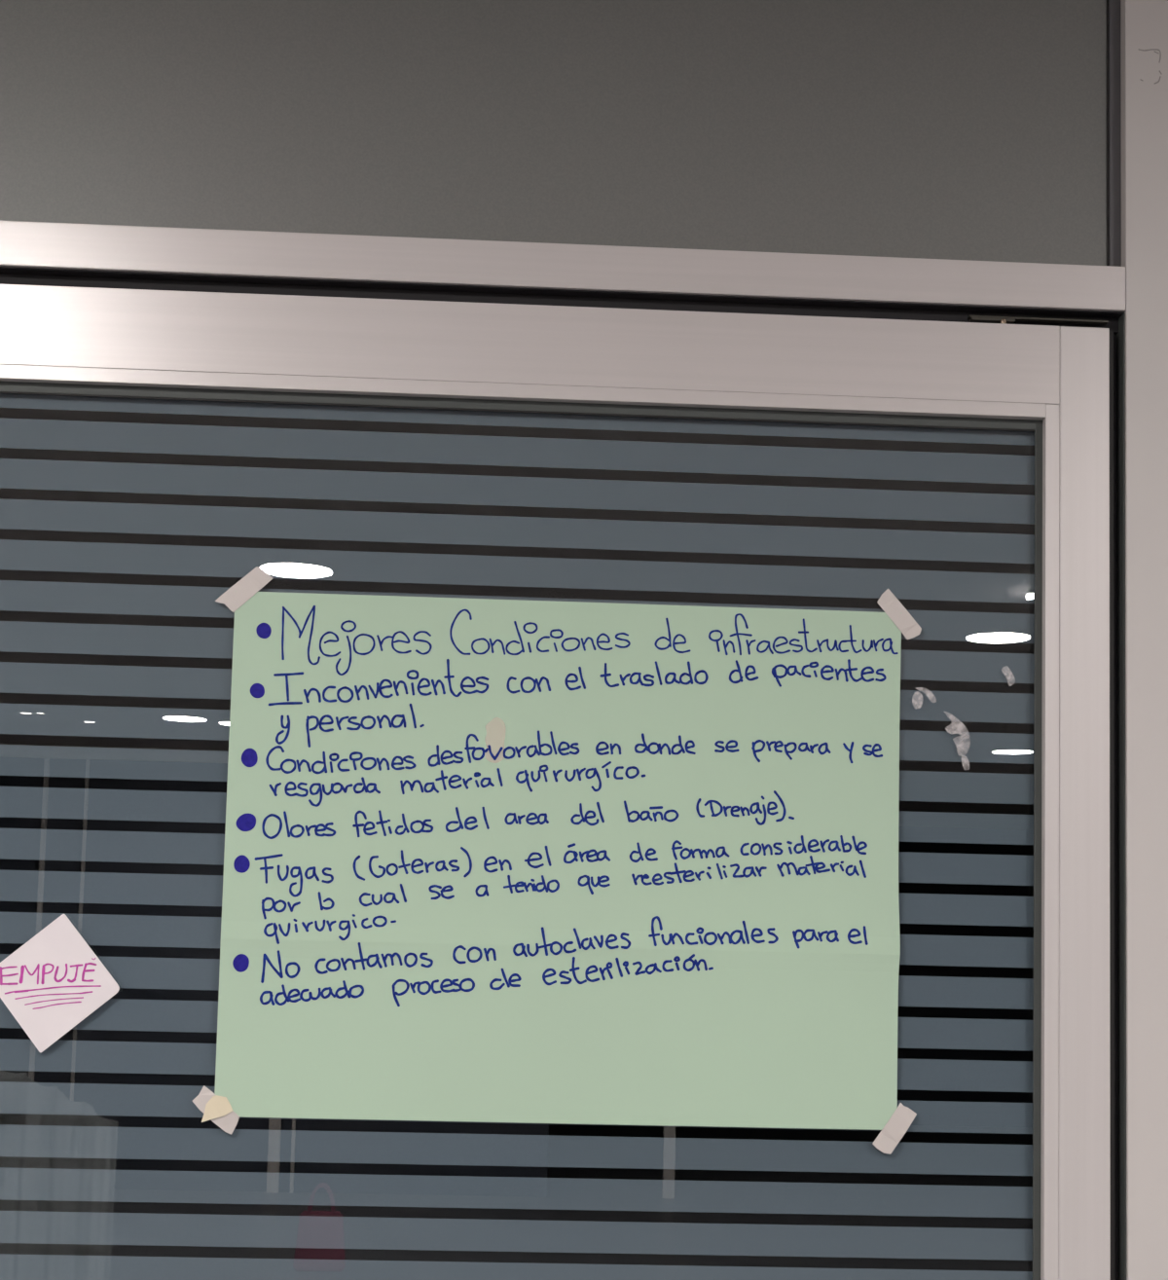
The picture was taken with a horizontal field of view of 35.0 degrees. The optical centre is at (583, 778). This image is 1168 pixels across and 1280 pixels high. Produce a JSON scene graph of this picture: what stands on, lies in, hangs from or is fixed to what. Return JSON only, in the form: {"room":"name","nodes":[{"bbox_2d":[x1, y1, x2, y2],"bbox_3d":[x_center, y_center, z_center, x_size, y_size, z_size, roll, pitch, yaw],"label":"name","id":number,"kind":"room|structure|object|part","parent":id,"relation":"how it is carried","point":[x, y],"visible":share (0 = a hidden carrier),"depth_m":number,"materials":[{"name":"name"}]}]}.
{"room":"hospital corridor","nodes":[
{"label":"hospital corridor","id":0,"kind":"room"},
{"bbox_2d":[0,528,1034,1271],"bbox_3d":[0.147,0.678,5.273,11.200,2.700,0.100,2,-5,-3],"label":"window stripes","id":1,"kind":"structure","parent":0,"point":[17,534],"depth_m":5.21,"materials":[{"name":"black plastic"}]},
{"bbox_3d":[0.545,1.256,-4.055,11.200,0.100,18.600,2,-5,-3],"label":"floor","id":2,"kind":"structure","parent":0,"visible":0},
{"bbox_2d":[0,283,1110,1279],"bbox_3d":[-0.128,0.611,1.714,1.232,2.163,0.059,2,-5,-3],"label":"door","id":3,"kind":"structure","parent":2,"relation":"on","point":[995,380],"depth_m":1.77,"materials":[{"name":"metal"}]},
{"bbox_2d":[0,914,119,1052],"bbox_3d":[-0.494,0.190,1.717,0.124,0.128,0.001,2,-5,-3],"label":"paper sign","id":4,"kind":"object","parent":3,"relation":"attached to","point":[54,981],"visible":1,"depth_m":1.72,"materials":[{"name":"white paper"}]},
{"bbox_2d":[0,407,1034,534],"bbox_3d":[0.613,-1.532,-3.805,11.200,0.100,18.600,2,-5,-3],"label":"window stripes","id":5,"kind":"object","parent":3,"relation":"attached to","point":[5,413],"depth_m":4.53,"materials":[{"name":"grey plastic"}]},
{"bbox_3d":[-0.103,-0.417,1.807,1.132,0.078,0.059,2,-5,-3],"label":"rail","id":6,"kind":"part","parent":3,"relation":"part of","materials":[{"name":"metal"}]},
{"bbox_2d":[214,590,901,1130],"bbox_3d":[-0.018,0.076,1.748,0.640,0.494,0.004,2,-5,-3],"label":"poster","id":7,"kind":"object","parent":3,"relation":"attached to","point":[486,860],"visible":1,"depth_m":1.75,"materials":[{"name":"green paper"}]},
{"bbox_2d":[192,1085,239,1133],"bbox_3d":[-0.341,0.307,1.714,0.044,0.044,0.001,2,-5,-3],"label":"tape","id":8,"kind":"object","parent":7,"relation":"attached to","point":[228,1122],"visible":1,"depth_m":1.71,"materials":[{"name":"white"}]},
{"bbox_2d":[201,1095,232,1122],"bbox_3d":[-0.340,0.306,1.714,0.029,0.025,0.001,1,-5,-1],"label":"tape","id":9,"kind":"object","parent":8,"relation":"attached to","point":[217,1106],"visible":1,"depth_m":1.71,"materials":[{"name":"beige"}]},
{"bbox_2d":[215,566,272,612],"bbox_3d":[-0.323,-0.180,1.758,0.055,0.045,0.001,2,-5,-3],"label":"tape","id":10,"kind":"object","parent":7,"relation":"attached to","point":[257,578],"visible":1,"depth_m":1.76,"materials":[{"name":"white"}]},
{"bbox_2d":[872,1102,916,1153],"bbox_3d":[0.293,0.329,1.742,0.042,0.048,0.001,2,-5,-3],"label":"tape","id":11,"kind":"object","parent":7,"relation":"attached to","point":[900,1120],"visible":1,"depth_m":1.74,"materials":[{"name":"white"}]},
{"bbox_2d":[877,588,921,639],"bbox_3d":[0.305,-0.159,1.786,0.044,0.050,0.002,2,-5,-3],"label":"tape","id":12,"kind":"object","parent":7,"relation":"attached to","point":[909,628],"visible":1,"depth_m":1.79,"materials":[{"name":"white"}]},
{"bbox_3d":[0.446,-0.449,1.817,0.138,0.005,0.010,2,-5,-3],"label":"pivot arm","id":13,"kind":"part","parent":3,"relation":"part of","materials":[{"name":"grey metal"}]},
{"bbox_2d":[0,266,1126,1279],"bbox_3d":[-0.128,0.591,1.720,1.263,2.225,0.061,2,-5,-3],"label":"door gap","id":14,"kind":"structure","parent":2,"relation":"on","point":[8,274],"depth_m":1.79,"materials":[{"name":"grey"}]},
{"bbox_2d":[0,0,1121,266],"bbox_3d":[-0.094,-0.755,1.827,1.263,0.475,0.012,2,-5,-3],"label":"wall panel","id":15,"kind":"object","parent":14,"relation":"attached to","point":[946,129],"depth_m":1.82,"materials":[{"name":"grey paint"}]},
{"bbox_2d":[0,219,1125,311],"bbox_3d":[-0.100,-0.498,1.792,1.263,0.044,0.016,2,-5,-3],"label":"trim","id":16,"kind":"structure","parent":14,"relation":"attached to","point":[22,244],"depth_m":1.79,"materials":[{"name":"metal"}]},
{"bbox_3d":[3.356,0.453,1.891,5.103,2.700,0.090,2,-5,-3],"label":"wall","id":17,"kind":"structure","parent":0,"visible":0},
{"bbox_2d":[1120,0,1167,1279],"bbox_3d":[0.658,0.377,1.779,0.300,2.700,0.074,2,-5,-3],"label":"trim","id":18,"kind":"structure","parent":17,"relation":"attached to","point":[1144,23],"depth_m":1.78,"materials":[{"name":"grey metal"}]}
]}

